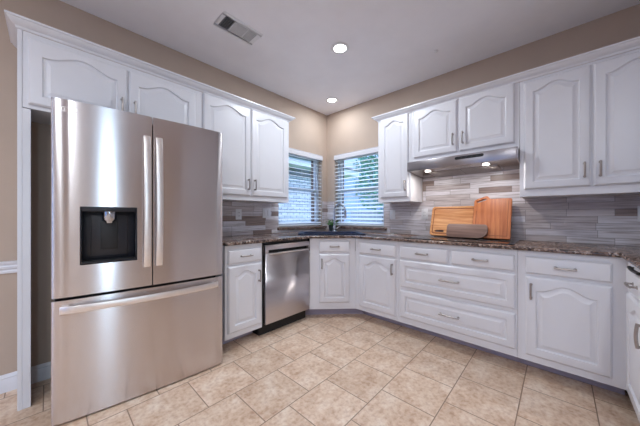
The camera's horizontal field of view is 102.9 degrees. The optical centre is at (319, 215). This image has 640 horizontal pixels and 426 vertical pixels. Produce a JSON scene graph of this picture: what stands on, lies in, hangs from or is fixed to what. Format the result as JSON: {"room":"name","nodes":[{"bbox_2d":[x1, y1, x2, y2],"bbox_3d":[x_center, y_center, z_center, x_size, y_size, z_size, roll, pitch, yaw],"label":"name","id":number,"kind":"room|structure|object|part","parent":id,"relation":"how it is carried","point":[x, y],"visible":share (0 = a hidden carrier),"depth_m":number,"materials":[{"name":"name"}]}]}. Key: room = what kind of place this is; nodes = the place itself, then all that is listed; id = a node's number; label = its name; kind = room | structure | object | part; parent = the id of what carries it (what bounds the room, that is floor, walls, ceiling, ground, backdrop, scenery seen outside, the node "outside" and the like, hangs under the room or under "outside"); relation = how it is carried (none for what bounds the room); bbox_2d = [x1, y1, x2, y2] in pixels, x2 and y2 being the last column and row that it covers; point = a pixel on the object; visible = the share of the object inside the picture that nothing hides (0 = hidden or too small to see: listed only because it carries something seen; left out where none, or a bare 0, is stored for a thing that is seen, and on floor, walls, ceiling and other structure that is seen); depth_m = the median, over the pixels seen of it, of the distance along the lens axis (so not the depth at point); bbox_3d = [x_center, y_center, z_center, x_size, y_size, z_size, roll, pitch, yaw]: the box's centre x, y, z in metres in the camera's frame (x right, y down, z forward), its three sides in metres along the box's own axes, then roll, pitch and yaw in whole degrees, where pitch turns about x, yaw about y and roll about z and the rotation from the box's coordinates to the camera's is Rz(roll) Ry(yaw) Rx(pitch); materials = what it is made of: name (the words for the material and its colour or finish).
{"room":"kitchen","nodes":[
{"label":"kitchen","id":0,"kind":"room"},
{"bbox_2d":[0,0,326,375],"bbox_3d":[-2.016,-0.202,1.757,0.130,2.676,6.330,0,0,43],"label":"wall","id":1,"kind":"structure","parent":0,"point":[308,131],"depth_m":1.76,"materials":[{"name":"beige paint"}]},
{"bbox_2d":[0,260,16,273],"bbox_3d":[-2.982,0.334,0.612,0.024,0.078,2.938,0,0,43],"label":"trim","id":2,"kind":"structure","parent":1,"relation":"attached to","point":[6,267],"depth_m":1.65,"materials":[{"name":"paint"}]},
{"bbox_2d":[0,361,50,393],"bbox_3d":[-2.609,1.080,1.018,0.014,0.112,4.040,0,0,43],"label":"baseboard","id":3,"kind":"structure","parent":1,"relation":"attached to","point":[8,382],"depth_m":1.72,"materials":[{"name":"paint"}]},
{"bbox_2d":[22,30,201,127],"bbox_3d":[-1.484,-0.861,1.957,0.373,0.449,1.031,0,0,43],"label":"upper cabinet","id":4,"kind":"object","parent":1,"relation":"attached to","point":[50,68],"visible":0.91,"depth_m":1.71,"materials":[{"name":"paint"}]},
{"bbox_3d":[-1.556,-0.856,1.672,0.020,0.393,0.472,0,0,43],"label":"door","id":5,"kind":"part","parent":4,"relation":"part of","materials":[{"name":"paint"}]},
{"bbox_3d":[-1.397,-0.779,1.803,0.036,0.111,0.018,0,0,43],"label":"handle","id":6,"kind":"part","parent":4,"relation":"part of","materials":[{"name":"silver metal"}]},
{"bbox_2d":[4,9,295,121],"bbox_3d":[-1.150,-1.113,2.314,0.372,0.053,2.136,0,0,43],"label":"crown molding","id":7,"kind":"structure","parent":4,"relation":"attached to","point":[14,21],"depth_m":1.79,"materials":[{"name":"paint"}]},
{"bbox_3d":[-1.228,-0.856,2.023,0.020,0.393,0.464,0,0,43],"label":"door","id":8,"kind":"part","parent":4,"relation":"part of","materials":[{"name":"paint"}]},
{"bbox_2d":[202,92,288,202],"bbox_3d":[-0.794,-0.618,2.694,0.373,0.934,0.983,0,0,43],"label":"upper cabinet","id":9,"kind":"object","parent":1,"relation":"attached to","point":[255,144],"visible":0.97,"depth_m":2.58,"materials":[{"name":"paint"}]},
{"bbox_3d":[-0.864,-0.641,2.413,0.020,0.882,0.471,0,0,43],"label":"door","id":10,"kind":"part","parent":9,"relation":"part of","materials":[{"name":"paint"}]},
{"bbox_3d":[-0.537,-0.641,2.762,0.020,0.882,0.466,0,0,43],"label":"door","id":11,"kind":"part","parent":9,"relation":"part of","materials":[{"name":"paint"}]},
{"bbox_2d":[222,201,326,235],"bbox_3d":[-0.563,0.003,3.208,0.010,0.434,1.944,0,0,43],"label":"tile backsplash","id":12,"kind":"structure","parent":1,"relation":"attached to","point":[252,222],"depth_m":2.96,"materials":[{"name":"ceramic tile"},{"name":"stone tile"},{"name":"glass tile"}]},
{"bbox_2d":[236,209,241,219],"bbox_3d":[-0.902,-0.014,2.831,0.009,0.116,0.072,0,0,43],"label":"wall outlet","id":13,"kind":"object","parent":12,"relation":"attached to","point":[238,211],"visible":1,"depth_m":2.83,"materials":[{"name":"white plastic"}]},
{"bbox_2d":[263,208,270,217],"bbox_3d":[-0.647,-0.030,3.101,0.012,0.116,0.116,0,0,43],"label":"wall switch","id":14,"kind":"object","parent":12,"relation":"attached to","point":[266,211],"visible":1,"depth_m":3.10,"materials":[{"name":"white plastic"}]},
{"bbox_2d":[279,154,317,226],"bbox_3d":[-0.325,-0.374,3.619,0.055,1.052,0.828,0,0,43],"label":"window","id":15,"kind":"structure","parent":1,"relation":"in","point":[315,161],"depth_m":3.86,"materials":[{"name":"plastic"}]},
{"bbox_3d":[-0.315,-0.139,3.610,0.020,0.513,0.758,0,0,43],"label":"sash","id":16,"kind":"part","parent":15,"relation":"part of","materials":[{"name":"plastic"}]},
{"bbox_2d":[279,148,322,226],"bbox_3d":[-0.268,-0.379,3.566,0.076,1.039,0.824,0,0,43],"label":"window blind","id":17,"kind":"object","parent":15,"relation":"attached to","point":[291,150],"visible":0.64,"depth_m":3.57,"materials":[{"name":"paint"}]},
{"bbox_3d":[-0.275,0.131,3.572,0.052,0.020,0.814,0,0,43],"label":"rail","id":18,"kind":"part","parent":17,"relation":"part of","materials":[{"name":"white plastic"}]},
{"bbox_3d":[-0.331,-0.609,3.625,0.020,0.513,0.758,0,0,43],"label":"sash","id":19,"kind":"part","parent":15,"relation":"part of","materials":[{"name":"glass"}]},
{"bbox_2d":[277,226,326,229],"bbox_3d":[-0.221,0.169,3.548,0.045,0.034,0.908,0,0,43],"label":"window sill","id":20,"kind":"structure","parent":1,"relation":"attached to","point":[303,227],"depth_m":3.47,"materials":[{"name":"stone"}]},
{"bbox_2d":[0,314,639,425],"bbox_3d":[0.064,1.176,-0.169,6.060,0.080,6.560,0,0,43],"label":"floor","id":21,"kind":"structure","parent":0,"point":[317,369],"depth_m":1.66,"materials":[{"name":"tile"}]},
{"bbox_2d":[17,28,30,410],"bbox_3d":[-1.846,0.006,1.599,0.301,2.260,0.052,0,0,43],"label":"end panel","id":22,"kind":"object","parent":21,"relation":"on","point":[23,114],"visible":0.85,"depth_m":1.50,"materials":[{"name":"paint"}]},
{"bbox_2d":[51,97,221,425],"bbox_3d":[-1.223,0.250,1.809,0.912,1.764,0.571,0,0,-41],"label":"refrigerator","id":23,"kind":"object","parent":21,"relation":"on","point":[136,199],"visible":1,"depth_m":1.57,"materials":[{"name":"silver metal"}]},
{"bbox_3d":[-1.271,-0.093,1.514,0.451,1.078,0.072,0,0,-41],"label":"door","id":24,"kind":"part","parent":23,"relation":"part of","materials":[{"name":"silver metal"}]},
{"bbox_3d":[-1.272,0.118,1.543,0.171,0.256,0.008,0,0,-41],"label":"plate","id":25,"kind":"part","parent":23,"relation":"part of","materials":[{"name":"black plastic"}]},
{"bbox_3d":[-1.097,0.793,1.666,0.912,0.662,0.072,0,0,-41],"label":"freezer drawer","id":26,"kind":"part","parent":23,"relation":"part of","materials":[{"name":"silver metal"}]},
{"bbox_3d":[-1.062,0.510,1.617,0.830,0.040,0.063,0,0,-41],"label":"handle","id":27,"kind":"part","parent":23,"relation":"part of","materials":[{"name":"silver metal"}]},
{"bbox_3d":[-1.075,-0.089,1.589,0.038,0.820,0.045,0,0,-41],"label":"handle","id":28,"kind":"part","parent":23,"relation":"part of","materials":[{"name":"silver metal"}]},
{"bbox_3d":[-1.026,-0.089,1.632,0.038,0.820,0.045,0,0,-41],"label":"handle","id":29,"kind":"part","parent":23,"relation":"part of","materials":[{"name":"silver metal"}]},
{"bbox_3d":[-0.925,-0.093,1.817,0.455,1.078,0.072,0,0,-41],"label":"door","id":30,"kind":"part","parent":23,"relation":"part of","materials":[{"name":"silver metal"}]},
{"bbox_2d":[219,243,261,343],"bbox_3d":[-0.855,0.692,2.410,0.649,0.886,0.359,0,0,43],"label":"base cabinet","id":31,"kind":"object","parent":21,"relation":"on","point":[241,274],"visible":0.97,"depth_m":2.19,"materials":[{"name":"paint"}]},
{"bbox_3d":[-0.649,0.347,2.222,0.020,0.117,0.323,0,0,43],"label":"drawer","id":32,"kind":"part","parent":31,"relation":"part of","materials":[{"name":"paint"}]},
{"bbox_3d":[-0.649,0.706,2.222,0.020,0.555,0.323,0,0,43],"label":"door","id":33,"kind":"part","parent":31,"relation":"part of","materials":[{"name":"paint"}]},
{"bbox_2d":[252,239,309,335],"bbox_3d":[-0.527,0.694,2.772,0.597,0.883,0.604,0,0,43],"label":"dishwasher","id":34,"kind":"object","parent":21,"relation":"on","point":[285,264],"visible":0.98,"depth_m":2.53,"materials":[{"name":"silver metal"}]},
{"bbox_3d":[-0.550,1.081,2.793,0.495,0.108,0.604,0,0,43],"label":"kick plate","id":35,"kind":"part","parent":34,"relation":"part of","materials":[{"name":"black plastic"}]},
{"bbox_2d":[305,238,363,314],"bbox_3d":[0.125,0.692,3.240,0.948,0.886,0.956,0,0,43],"label":"base cabinet","id":36,"kind":"object","parent":21,"relation":"on","point":[331,260],"visible":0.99,"depth_m":2.81,"materials":[{"name":"paint"}]},
{"bbox_3d":[0.138,0.347,2.830,0.506,0.196,0.020,0,0,-3],"label":"rail","id":37,"kind":"part","parent":36,"relation":"part of","materials":[{"name":"paint"}]},
{"bbox_3d":[0.159,0.341,2.810,0.335,0.120,0.020,0,0,-3],"label":"drawer","id":38,"kind":"part","parent":36,"relation":"part of","materials":[{"name":"paint"}]},
{"bbox_3d":[0.159,0.691,2.810,0.335,0.534,0.020,0,0,-3],"label":"door","id":39,"kind":"part","parent":36,"relation":"part of","materials":[{"name":"paint"}]},
{"bbox_2d":[355,238,405,326],"bbox_3d":[0.762,0.692,2.854,0.507,0.886,0.649,0,0,43],"label":"base cabinet","id":40,"kind":"object","parent":21,"relation":"on","point":[376,261],"visible":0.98,"depth_m":2.63,"materials":[{"name":"paint"}]},
{"bbox_3d":[0.585,0.347,2.637,0.426,0.117,0.020,0,0,43],"label":"drawer","id":41,"kind":"part","parent":40,"relation":"part of","materials":[{"name":"paint"}]},
{"bbox_3d":[0.585,0.706,2.637,0.426,0.555,0.020,0,0,43],"label":"door","id":42,"kind":"part","parent":40,"relation":"part of","materials":[{"name":"paint"}]},
{"bbox_2d":[399,241,519,361],"bbox_3d":[1.284,0.692,2.366,0.919,0.886,0.649,0,0,43],"label":"base cabinet","id":43,"kind":"object","parent":21,"relation":"on","point":[464,295],"visible":0.99,"depth_m":2.09,"materials":[{"name":"paint"}]},
{"bbox_3d":[0.929,0.347,2.315,0.432,0.117,0.020,0,0,43],"label":"drawer","id":44,"kind":"part","parent":43,"relation":"part of","materials":[{"name":"paint"}]},
{"bbox_3d":[1.078,0.843,2.138,0.161,0.018,0.036,0,0,43],"label":"handle","id":45,"kind":"part","parent":43,"relation":"part of","materials":[{"name":"silver metal"}]},
{"bbox_3d":[1.078,0.552,2.138,0.161,0.018,0.036,0,0,43],"label":"handle","id":46,"kind":"part","parent":43,"relation":"part of","materials":[{"name":"silver metal"}]},
{"bbox_3d":[1.097,0.843,2.158,0.888,0.260,0.020,0,0,43],"label":"drawer","id":47,"kind":"part","parent":43,"relation":"part of","materials":[{"name":"paint"}]},
{"bbox_3d":[1.097,0.552,2.158,0.888,0.257,0.020,0,0,43],"label":"drawer","id":48,"kind":"part","parent":43,"relation":"part of","materials":[{"name":"paint"}]},
{"bbox_3d":[1.242,0.347,1.985,0.111,0.018,0.036,0,0,43],"label":"handle","id":49,"kind":"part","parent":43,"relation":"part of","materials":[{"name":"silver metal"}]},
{"bbox_3d":[1.261,0.347,2.005,0.432,0.117,0.020,0,0,43],"label":"drawer","id":50,"kind":"part","parent":43,"relation":"part of","materials":[{"name":"paint"}]},
{"bbox_2d":[518,250,627,394],"bbox_3d":[1.812,0.692,1.872,0.524,0.886,0.649,0,0,43],"label":"base cabinet","id":51,"kind":"object","parent":21,"relation":"on","point":[572,307],"visible":0.98,"depth_m":1.65,"materials":[{"name":"paint"}]},
{"bbox_3d":[1.466,0.528,1.775,0.018,0.111,0.036,0,0,43],"label":"handle","id":52,"kind":"part","parent":51,"relation":"part of","materials":[{"name":"silver metal"}]},
{"bbox_3d":[1.593,0.347,1.657,0.111,0.018,0.036,0,0,43],"label":"handle","id":53,"kind":"part","parent":51,"relation":"part of","materials":[{"name":"silver metal"}]},
{"bbox_3d":[1.611,0.347,1.676,0.410,0.117,0.020,0,0,43],"label":"drawer","id":54,"kind":"part","parent":51,"relation":"part of","materials":[{"name":"paint"}]},
{"bbox_3d":[1.611,0.706,1.676,0.410,0.555,0.020,0,0,43],"label":"door","id":55,"kind":"part","parent":51,"relation":"part of","materials":[{"name":"paint"}]},
{"bbox_2d":[624,262,639,422],"bbox_3d":[1.536,0.692,0.814,0.649,0.886,1.379,0,0,43],"label":"base cabinet","id":56,"kind":"object","parent":21,"relation":"on","point":[632,282],"visible":0.98,"depth_m":1.29,"materials":[{"name":"paint"}]},
{"bbox_2d":[222,230,639,268],"bbox_3d":[0.703,0.235,2.000,3.508,0.028,2.000,0,0,43],"label":"countertop","id":57,"kind":"structure","parent":56,"relation":"on","point":[631,254],"depth_m":2.02,"materials":[{"name":"brown stone"}]},
{"bbox_2d":[298,231,365,251],"bbox_3d":[0.131,0.316,3.159,0.786,0.211,0.506,0,0,-3],"label":"sink","id":58,"kind":"object","parent":57,"relation":"in","point":[301,232],"visible":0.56,"depth_m":3.34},
{"bbox_2d":[326,219,337,230],"bbox_3d":[0.172,0.135,3.662,0.198,0.171,0.188,0,0,43],"label":"potted plant","id":59,"kind":"object","parent":57,"relation":"on","point":[330,222],"visible":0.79,"depth_m":3.62,"materials":[{"name":"green plant"}]},
{"bbox_2d":[333,204,346,230],"bbox_3d":[0.273,0.029,3.477,0.221,0.383,0.080,0,0,33],"label":"faucet","id":60,"kind":"object","parent":57,"relation":"on","point":[345,213],"visible":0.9,"depth_m":3.49,"materials":[{"name":"metal"}]},
{"bbox_2d":[404,235,519,244],"bbox_3d":[1.292,0.217,2.373,0.860,0.006,0.490,0,0,43],"label":"cooktop","id":61,"kind":"object","parent":57,"relation":"in","point":[425,237],"visible":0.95,"depth_m":2.29,"materials":[{"name":"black glass"}]},
{"bbox_2d":[430,206,473,235],"bbox_3d":[1.386,0.058,2.575,0.510,0.308,0.123,0,0,43],"label":"cutting board","id":62,"kind":"object","parent":61,"relation":"on","point":[441,217],"visible":0.56,"depth_m":2.63,"materials":[{"name":"brown wood"}]},
{"bbox_2d":[446,224,487,238],"bbox_3d":[1.392,0.147,2.426,0.347,0.131,0.059,0,0,43],"label":"cutting board","id":63,"kind":"object","parent":61,"relation":"on","point":[477,231],"visible":1,"depth_m":2.41,"materials":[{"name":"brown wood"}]},
{"bbox_2d":[473,196,511,239],"bbox_3d":[1.587,0.013,2.359,0.296,0.399,0.155,0,0,43],"label":"cutting board","id":64,"kind":"object","parent":61,"relation":"on","point":[496,214],"visible":0.94,"depth_m":2.33,"materials":[{"name":"brown wood"}]},
{"bbox_3d":[1.544,0.347,1.272,0.036,0.018,0.111,0,0,43],"label":"handle","id":65,"kind":"part","parent":56,"relation":"part of","materials":[{"name":"silver metal"}]},
{"bbox_3d":[1.564,0.347,1.253,0.020,0.117,0.500,0,0,43],"label":"drawer","id":66,"kind":"part","parent":56,"relation":"part of","materials":[{"name":"paint"}]},
{"bbox_3d":[1.546,0.270,1.257,0.028,0.013,0.222,0,0,43],"label":"handle","id":67,"kind":"part","parent":56,"relation":"part of","materials":[{"name":"black plastic"}]},
{"bbox_3d":[1.395,0.528,1.112,0.036,0.111,0.018,0,0,43],"label":"handle","id":68,"kind":"part","parent":56,"relation":"part of","materials":[{"name":"silver metal"}]},
{"bbox_2d":[311,160,343,220],"bbox_3d":[-0.690,-0.052,0.592,3.880,2.976,6.440,0,0,43],"label":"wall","id":69,"kind":"structure","parent":0,"point":[312,162],"depth_m":3.99,"materials":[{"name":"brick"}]},
{"bbox_2d":[60,0,639,114],"bbox_3d":[0.064,-1.590,-0.169,6.060,0.100,6.560,0,0,43],"label":"ceiling","id":70,"kind":"structure","parent":0,"point":[392,44],"depth_m":2.16,"materials":[{"name":"paint"}]},
{"bbox_2d":[213,11,262,45],"bbox_3d":[-0.674,-1.535,2.110,0.196,0.008,0.348,0,0,43],"label":"ceiling vent","id":71,"kind":"object","parent":70,"relation":"in","point":[226,22],"visible":1,"depth_m":2.10,"materials":[{"name":"white plastic"}]},
{"bbox_2d":[326,97,337,102],"bbox_3d":[0.160,-1.535,3.397,0.168,0.010,0.168,0,0,43],"label":"recessed light","id":72,"kind":"object","parent":70,"relation":"in","point":[330,99],"visible":1,"depth_m":3.39,"materials":[{"name":"white plastic"}]},
{"bbox_2d":[331,42,348,53],"bbox_3d":[0.184,-1.535,2.343,0.168,0.010,0.168,0,0,43],"label":"recessed light","id":73,"kind":"object","parent":70,"relation":"in","point":[339,47],"visible":1,"depth_m":2.34,"materials":[{"name":"white plastic"}]},
{"bbox_2d":[327,4,639,245],"bbox_3d":[1.478,-0.202,2.733,3.640,2.676,0.130,0,0,43],"label":"wall","id":74,"kind":"structure","parent":0,"point":[351,129],"depth_m":2.60,"materials":[{"name":"beige paint"}]},
{"bbox_2d":[338,152,383,226],"bbox_3d":[0.588,-0.374,3.618,0.828,1.052,0.055,0,0,43],"label":"window","id":75,"kind":"structure","parent":74,"relation":"in","point":[374,188],"depth_m":3.80,"materials":[{"name":"plastic"}]},
{"bbox_2d":[334,146,383,226],"bbox_3d":[0.534,-0.379,3.560,0.824,1.039,0.074,0,0,43],"label":"window blind","id":76,"kind":"object","parent":75,"relation":"attached to","point":[374,149],"visible":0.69,"depth_m":3.54,"materials":[{"name":"paint"}]},
{"bbox_3d":[0.302,-0.364,3.750,0.002,0.970,0.002,0,0,43],"label":"ladder cord","id":77,"kind":"part","parent":76,"relation":"part of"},
{"bbox_3d":[0.520,-0.364,3.546,0.002,0.970,0.002,0,0,43],"label":"ladder cord","id":78,"kind":"part","parent":76,"relation":"part of","materials":[{"name":"white fabric"}]},
{"bbox_3d":[0.541,0.131,3.568,0.814,0.020,0.052,0,0,43],"label":"rail","id":79,"kind":"part","parent":76,"relation":"part of","materials":[{"name":"white plastic"}]},
{"bbox_3d":[0.594,-0.609,3.624,0.758,0.513,0.020,0,0,43],"label":"sash","id":80,"kind":"part","parent":75,"relation":"part of","materials":[{"name":"glass"}]},
{"bbox_3d":[0.579,-0.139,3.608,0.758,0.513,0.020,0,0,43],"label":"sash","id":81,"kind":"part","parent":75,"relation":"part of","materials":[{"name":"plastic"}]},
{"bbox_2d":[336,226,386,229],"bbox_3d":[0.502,0.169,3.526,0.930,0.034,0.045,0,0,43],"label":"window sill","id":82,"kind":"structure","parent":74,"relation":"attached to","point":[342,227],"depth_m":3.42,"materials":[{"name":"stone"}]},
{"bbox_2d":[378,113,421,202],"bbox_3d":[0.907,-0.620,2.923,0.389,0.938,0.373,0,0,43],"label":"upper cabinet","id":83,"kind":"object","parent":74,"relation":"attached to","point":[395,184],"visible":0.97,"depth_m":2.80,"materials":[{"name":"paint"}]},
{"bbox_3d":[0.816,-0.644,2.814,0.326,0.889,0.020,0,0,43],"label":"door","id":84,"kind":"part","parent":83,"relation":"part of","materials":[{"name":"paint"}]},
{"bbox_2d":[407,146,519,178],"bbox_3d":[1.359,-0.482,2.455,0.900,0.125,0.417,0,0,43],"label":"range hood","id":85,"kind":"object","parent":74,"relation":"attached to","point":[505,159],"visible":0.94,"depth_m":2.32,"materials":[{"name":"metal"}]},
{"bbox_2d":[411,83,519,161],"bbox_3d":[1.381,-0.816,2.479,0.905,0.540,0.373,0,0,43],"label":"upper cabinet","id":86,"kind":"object","parent":74,"relation":"attached to","point":[488,120],"visible":0.99,"depth_m":2.31,"materials":[{"name":"paint"}]},
{"bbox_3d":[1.129,-0.842,2.521,0.412,0.488,0.020,0,0,43],"label":"door","id":87,"kind":"part","parent":86,"relation":"part of","materials":[{"name":"paint"}]},
{"bbox_3d":[1.442,-0.842,2.228,0.412,0.488,0.020,0,0,43],"label":"door","id":88,"kind":"part","parent":86,"relation":"part of","materials":[{"name":"paint"}]},
{"bbox_2d":[327,169,639,245],"bbox_3d":[1.379,-0.107,2.729,3.500,0.654,0.010,0,0,43],"label":"tile backsplash","id":89,"kind":"structure","parent":74,"relation":"attached to","point":[613,220],"depth_m":2.27,"materials":[{"name":"grey tile"}]},
{"bbox_2d":[390,210,394,218],"bbox_3d":[0.898,-0.014,3.165,0.072,0.116,0.012,0,0,43],"label":"wall switch","id":90,"kind":"object","parent":89,"relation":"attached to","point":[392,212],"visible":1,"depth_m":3.16,"materials":[{"name":"white plastic"}]},
{"bbox_2d":[422,209,427,218],"bbox_3d":[1.188,-0.019,2.895,0.072,0.116,0.009,0,0,43],"label":"wall outlet","id":91,"kind":"object","parent":89,"relation":"attached to","point":[424,211],"visible":1,"depth_m":2.89,"materials":[{"name":"white plastic"}]},
{"bbox_2d":[638,206,639,221],"bbox_3d":[2.331,-0.014,1.826,0.072,0.116,0.009,0,0,43],"label":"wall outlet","id":92,"kind":"object","parent":89,"relation":"attached to","point":[638,206],"visible":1,"depth_m":1.84,"materials":[{"name":"white plastic"}]},
{"bbox_2d":[520,48,639,198],"bbox_3d":[2.126,-0.618,1.782,1.132,0.934,0.373,0,0,43],"label":"upper cabinet","id":93,"kind":"object","parent":74,"relation":"attached to","point":[580,125],"visible":1,"depth_m":1.82,"materials":[{"name":"paint"}]},
{"bbox_2d":[371,36,639,121],"bbox_3d":[1.632,-1.113,2.244,2.486,0.053,0.372,0,0,43],"label":"crown molding","id":94,"kind":"structure","parent":93,"relation":"attached to","point":[634,43],"depth_m":2.01,"materials":[{"name":"paint"}]},
{"bbox_3d":[1.771,-0.636,1.920,0.370,0.855,0.020,0,0,43],"label":"door","id":95,"kind":"part","parent":93,"relation":"part of","materials":[{"name":"paint"}]},
{"bbox_3d":[1.864,-0.324,1.796,0.018,0.111,0.036,0,0,43],"label":"handle","id":96,"kind":"part","parent":93,"relation":"part of","materials":[{"name":"silver metal"}]},
{"bbox_3d":[1.920,-0.324,1.744,0.018,0.111,0.036,0,0,43],"label":"handle","id":97,"kind":"part","parent":93,"relation":"part of","materials":[{"name":"silver metal"}]},
{"bbox_3d":[2.057,-0.636,1.652,0.390,0.855,0.020,0,0,43],"label":"door","id":98,"kind":"part","parent":93,"relation":"part of","materials":[{"name":"paint"}]},
{"label":"outside","id":99,"kind":"structure","parent":0,"visible":0},
{"bbox_3d":[2.697,1.486,11.090,22.000,0.100,30.000,0,0,43],"label":"ground","id":100,"kind":"structure","parent":99,"visible":0},
{"bbox_2d":[278,155,360,221],"bbox_3d":[-2.768,-0.564,7.371,3.500,4.000,8.800,0,0,43],"label":"house","id":101,"kind":"structure","parent":100,"relation":"on","point":[293,161],"depth_m":7.74,"materials":[{"name":"brick"}]},
{"bbox_2d":[350,212,382,221],"bbox_3d":[6.523,0.561,13.714,12.000,1.750,0.060,0,0,43],"label":"fence","id":102,"kind":"object","parent":100,"relation":"on","point":[350,212],"visible":0.02,"depth_m":16.89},
{"bbox_2d":[352,154,382,221],"bbox_3d":[3.097,-1.204,12.368,3.202,5.286,3.128,0,0,43],"label":"leafy tree","id":103,"kind":"object","parent":100,"relation":"on","point":[371,156],"visible":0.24,"depth_m":12.13,"materials":[{"name":"green plant"}]}
]}

